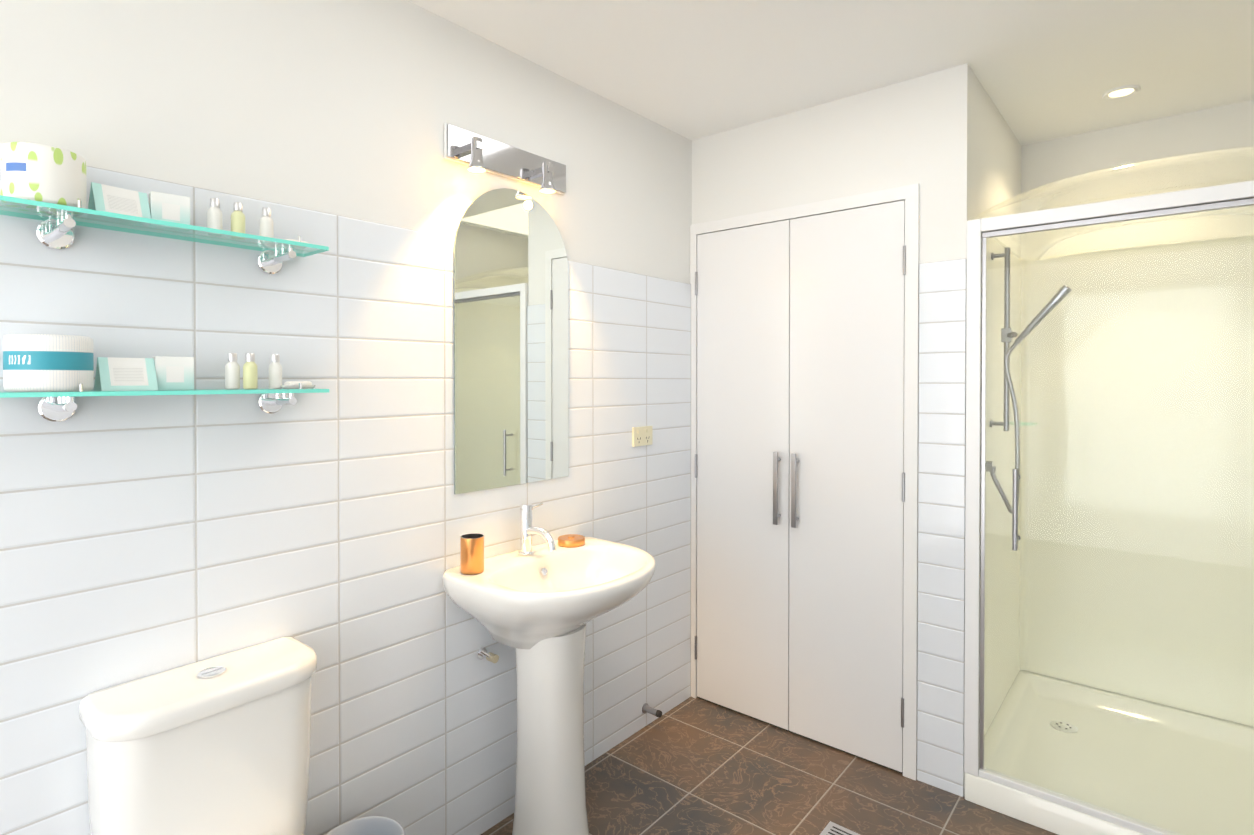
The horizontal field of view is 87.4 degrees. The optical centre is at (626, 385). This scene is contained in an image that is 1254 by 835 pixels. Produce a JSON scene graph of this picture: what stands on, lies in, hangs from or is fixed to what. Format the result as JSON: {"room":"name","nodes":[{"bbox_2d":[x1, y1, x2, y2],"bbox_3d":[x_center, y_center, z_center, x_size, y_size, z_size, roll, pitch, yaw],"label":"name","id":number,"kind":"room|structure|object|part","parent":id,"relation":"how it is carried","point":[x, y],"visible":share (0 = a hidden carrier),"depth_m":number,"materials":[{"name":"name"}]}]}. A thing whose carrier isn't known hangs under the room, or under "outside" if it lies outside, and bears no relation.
{"room":"bathroom","nodes":[
{"label":"bathroom","id":0,"kind":"room"},
{"bbox_2d":[0,0,691,283],"bbox_3d":[-0.791,0.157,1.634,0.100,2.400,5.380,0,1,40],"label":"wall","id":1,"kind":"structure","parent":0,"point":[348,108],"depth_m":1.63,"materials":[{"name":"white paint"}]},
{"bbox_2d":[0,195,328,273],"bbox_3d":[-0.897,-0.289,1.308,0.134,0.071,0.550,0,1,40],"label":"glass shelf","id":2,"kind":"object","parent":1,"relation":"attached to","point":[54,230],"visible":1,"depth_m":1.26,"materials":[{"name":"teal glass"}]},
{"bbox_2d":[0,142,86,208],"bbox_3d":[-1.023,-0.359,1.152,0.114,0.100,0.114,0,1,40],"label":"toilet roll","id":3,"kind":"object","parent":2,"relation":"on","point":[42,172],"visible":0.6,"depth_m":1.11,"materials":[{"name":"white paper"}]},
{"bbox_2d":[88,182,150,218],"bbox_3d":[-0.956,-0.341,1.237,0.044,0.062,0.088,0,1,32],"label":"tent card","id":4,"kind":"object","parent":2,"relation":"on","point":[108,198],"visible":0.64,"depth_m":1.23,"materials":[{"name":"white cardboard"}]},
{"bbox_2d":[149,191,189,224],"bbox_3d":[-0.908,-0.344,1.302,0.064,0.066,0.030,-1,1,-44],"label":"soap box","id":5,"kind":"object","parent":2,"relation":"on","point":[169,207],"visible":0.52,"depth_m":1.29,"materials":[{"name":"white cardboard"}]},
{"bbox_2d":[207,198,222,229],"bbox_3d":[-0.857,-0.350,1.364,0.027,0.077,0.027,0,1,40],"label":"bottle","id":6,"kind":"object","parent":2,"relation":"on","point":[214,217],"visible":0.73,"depth_m":1.35,"materials":[{"name":"white plastic"}]},
{"bbox_2d":[231,202,244,232],"bbox_3d":[-0.829,-0.350,1.397,0.027,0.077,0.027,0,1,40],"label":"bottle","id":7,"kind":"object","parent":2,"relation":"on","point":[237,220],"visible":0.79,"depth_m":1.39,"materials":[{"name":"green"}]},
{"bbox_2d":[259,207,273,237],"bbox_3d":[-0.792,-0.351,1.441,0.027,0.077,0.027,0,1,40],"label":"bottle","id":8,"kind":"object","parent":2,"relation":"on","point":[266,225],"visible":0.9,"depth_m":1.43,"materials":[{"name":"white plastic"}]},
{"bbox_2d":[285,239,307,242],"bbox_3d":[-0.746,-0.319,1.474,0.032,0.012,0.052,0,1,40],"label":"soap bar","id":9,"kind":"object","parent":2,"relation":"on","point":[296,240],"visible":0.19,"depth_m":1.46,"materials":[{"name":"white"}]},
{"bbox_2d":[0,383,328,421],"bbox_3d":[-0.897,0.031,1.311,0.134,0.071,0.550,0,1,40],"label":"glass shelf","id":10,"kind":"object","parent":1,"relation":"attached to","point":[57,406],"visible":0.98,"depth_m":1.22,"materials":[{"name":"teal glass"}]},
{"bbox_2d":[3,334,93,391],"bbox_3d":[-1.020,-0.038,1.159,0.120,0.098,0.120,0,1,40],"label":"toilet roll","id":11,"kind":"object","parent":10,"relation":"on","point":[46,363],"visible":0.96,"depth_m":1.11,"materials":[{"name":"white paper"}]},
{"bbox_2d":[94,357,157,390],"bbox_3d":[-0.948,-0.021,1.242,0.044,0.062,0.088,0,1,36],"label":"soap box","id":12,"kind":"object","parent":10,"relation":"on","point":[124,374],"visible":0.93,"depth_m":1.23,"materials":[{"name":"cardboard"}]},
{"bbox_2d":[152,356,193,389],"bbox_3d":[-0.904,-0.024,1.307,0.030,0.066,0.064,1,1,44],"label":"soap box","id":13,"kind":"object","parent":10,"relation":"on","point":[174,373],"visible":0.85,"depth_m":1.30,"materials":[{"name":"white cardboard"}]},
{"bbox_2d":[225,353,239,388],"bbox_3d":[-0.839,-0.030,1.395,0.027,0.077,0.027,0,1,40],"label":"bottle","id":14,"kind":"object","parent":10,"relation":"on","point":[232,373],"visible":1,"depth_m":1.39,"materials":[{"name":"white plastic"}]},
{"bbox_2d":[243,353,257,388],"bbox_3d":[-0.808,-0.030,1.407,0.027,0.077,0.027,0,1,40],"label":"bottle","id":15,"kind":"object","parent":10,"relation":"on","point":[250,375],"visible":1,"depth_m":1.40,"materials":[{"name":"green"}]},
{"bbox_2d":[268,354,281,388],"bbox_3d":[-0.781,-0.031,1.457,0.027,0.077,0.027,0,1,40],"label":"bottle","id":16,"kind":"object","parent":10,"relation":"on","point":[275,373],"visible":1,"depth_m":1.45,"materials":[{"name":"white plastic"}]},
{"bbox_2d":[281,381,315,388],"bbox_3d":[-0.742,-0.001,1.481,0.056,0.016,0.074,0,1,40],"label":"soap bar","id":17,"kind":"object","parent":10,"relation":"on","point":[295,385],"visible":0.96,"depth_m":1.46,"materials":[{"name":"white"}]},
{"bbox_2d":[0,166,690,834],"bbox_3d":[-1.064,0.470,1.226,0.008,1.780,4.200,0,1,40],"label":"wall tiles","id":18,"kind":"structure","parent":1,"relation":"attached to","point":[142,536],"depth_m":1.60,"materials":[{"name":"white tile"}]},
{"bbox_2d":[477,647,498,662],"bbox_3d":[-0.422,0.795,1.940,0.066,0.056,0.065,0,1,40],"label":"valve","id":19,"kind":"object","parent":18,"relation":"attached to","point":[482,652],"visible":1,"depth_m":1.93,"materials":[{"name":"silver metal"}]},
{"bbox_2d":[632,426,651,446],"bbox_3d":[0.062,0.198,2.556,0.012,0.074,0.116,0,1,40],"label":"electrical outlet","id":20,"kind":"object","parent":18,"relation":"attached to","point":[641,436],"visible":1,"depth_m":2.54,"materials":[{"name":"beige plastic"}]},
{"bbox_2d":[642,703,661,717],"bbox_3d":[0.101,1.273,2.561,0.078,0.038,0.038,0,1,40],"label":"door stop","id":21,"kind":"object","parent":18,"relation":"attached to","point":[646,708],"visible":1,"depth_m":2.56,"materials":[{"name":"silver metal"}]},
{"bbox_2d":[444,123,565,194],"bbox_3d":[-0.332,-0.681,2.019,0.097,0.132,0.476,0,1,40],"label":"wall lamp","id":22,"kind":"object","parent":1,"relation":"attached to","point":[475,152],"visible":1,"depth_m":2.01,"materials":[{"name":"silver metal"}]},
{"bbox_2d":[454,188,568,493],"bbox_3d":[-0.349,-0.150,2.063,0.005,0.925,0.460,0,1,40],"label":"arched mirror","id":23,"kind":"object","parent":1,"relation":"attached to","point":[511,404],"visible":0.94,"depth_m":2.04,"materials":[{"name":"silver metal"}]},
{"bbox_2d":[481,697,1057,834],"bbox_3d":[0.034,1.413,0.957,2.250,0.100,5.380,0,1,40],"label":"floor","id":24,"kind":"structure","parent":0,"point":[693,766],"depth_m":2.19,"materials":[{"name":"tile"}]},
{"bbox_2d":[79,637,316,834],"bbox_3d":[-0.654,0.973,1.182,0.679,0.776,0.397,0,1,40],"label":"toilet","id":25,"kind":"object","parent":24,"relation":"on","point":[218,745],"visible":1,"depth_m":1.27,"materials":[{"name":"white ceramic"}]},
{"bbox_2d":[325,816,405,834],"bbox_3d":[-0.616,1.207,1.511,0.205,0.302,0.205,0,1,40],"label":"bin","id":26,"kind":"object","parent":24,"relation":"on","point":[375,825],"visible":1,"depth_m":1.59,"materials":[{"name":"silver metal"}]},
{"bbox_2d":[443,536,655,834],"bbox_3d":[-0.176,0.939,1.922,0.465,0.830,0.590,0,1,40],"label":"sink","id":27,"kind":"object","parent":24,"relation":"on","point":[540,608],"visible":0.98,"depth_m":1.88,"materials":[{"name":"white ceramic"}]},
{"bbox_2d":[460,533,483,574],"bbox_3d":[-0.435,0.474,1.845,0.065,0.100,0.065,0,1,40],"label":"tumbler","id":28,"kind":"object","parent":27,"relation":"on","point":[471,553],"visible":1,"depth_m":1.82,"materials":[{"name":"orange metal"}]},
{"bbox_2d":[518,503,555,555],"bbox_3d":[-0.260,0.445,2.015,0.152,0.154,0.092,0,1,40],"label":"tap","id":29,"kind":"object","parent":27,"relation":"on","point":[527,530],"visible":1,"depth_m":2.01,"materials":[{"name":"silver metal"}]},
{"bbox_2d":[558,534,584,547],"bbox_3d":[-0.182,0.507,2.152,0.090,0.027,0.090,0,1,40],"label":"dish","id":30,"kind":"object","parent":27,"relation":"on","point":[572,540],"visible":1,"depth_m":2.12,"materials":[{"name":"brown metal"}]},
{"bbox_2d":[820,821,859,834],"bbox_3d":[0.636,1.351,1.958,0.104,0.003,0.104,0,1,40],"label":"floor drain","id":31,"kind":"object","parent":24,"relation":"on","point":[831,828],"visible":1,"depth_m":1.99,"materials":[{"name":"silver metal"}]},
{"bbox_2d":[964,145,1253,834],"bbox_3d":[1.778,0.319,2.192,0.962,2.061,1.023,0,1,40],"label":"shower","id":32,"kind":"object","parent":24,"relation":"on","point":[1109,514],"visible":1,"depth_m":2.50,"materials":[{"name":"white"}]},
{"bbox_3d":[1.407,-0.021,2.293,0.251,0.947,0.132,0,1,40],"label":"slide rail","id":33,"kind":"part","parent":32,"relation":"part of","materials":[{"name":"silver metal"}]},
{"bbox_2d":[964,670,1253,834],"bbox_3d":[1.787,1.305,2.212,0.962,0.088,0.996,0,1,40],"label":"tray","id":34,"kind":"object","parent":32,"relation":"on","point":[1043,811],"depth_m":2.28,"materials":[{"name":"white plastic"}]},
{"bbox_2d":[408,0,1253,145],"bbox_3d":[0.034,-1.087,0.933,2.250,0.100,5.380,0,1,40],"label":"ceiling","id":35,"kind":"structure","parent":0,"point":[1044,70],"depth_m":2.06,"materials":[{"name":"white paint"}]},
{"bbox_2d":[1102,85,1139,99],"bbox_3d":[1.767,-1.046,2.346,0.110,0.008,0.110,0,1,40],"label":"recessed light","id":36,"kind":"object","parent":35,"relation":"in","point":[1121,92],"visible":1,"depth_m":2.34,"materials":[{"name":"white"}]},
{"bbox_2d":[692,63,1021,788],"bbox_3d":[1.040,0.144,2.906,1.080,2.400,1.080,0,1,40],"label":"wall block","id":37,"kind":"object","parent":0,"point":[947,141],"visible":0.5,"depth_m":2.36,"materials":[{"name":"white paint"}]},
{"bbox_2d":[690,183,919,780],"bbox_3d":[0.633,0.330,2.534,0.933,2.035,0.014,0,1,40],"label":"door frame","id":38,"kind":"structure","parent":37,"relation":"attached to","point":[909,195],"depth_m":2.25,"materials":[{"name":"white wood"}]},
{"bbox_2d":[695,200,905,771],"bbox_3d":[0.616,0.350,2.523,0.867,1.979,0.050,0,1,40],"label":"closet door","id":39,"kind":"structure","parent":38,"relation":"in","point":[800,351],"depth_m":2.49,"materials":[{"name":"white paint"}]},
{"bbox_2d":[917,259,965,796],"bbox_3d":[1.050,0.469,2.192,0.145,1.765,0.008,0,1,40],"label":"wall tiles","id":40,"kind":"structure","parent":37,"relation":"attached to","point":[941,518],"depth_m":2.19,"materials":[{"name":"white tile"}]},
{"bbox_2d":[1021,100,1253,724],"bbox_3d":[2.179,0.147,2.593,1.070,2.400,0.100,0,1,40],"label":"wall","id":41,"kind":"structure","parent":0,"point":[1219,127],"depth_m":2.61,"materials":[{"name":"white paint"}]}
]}

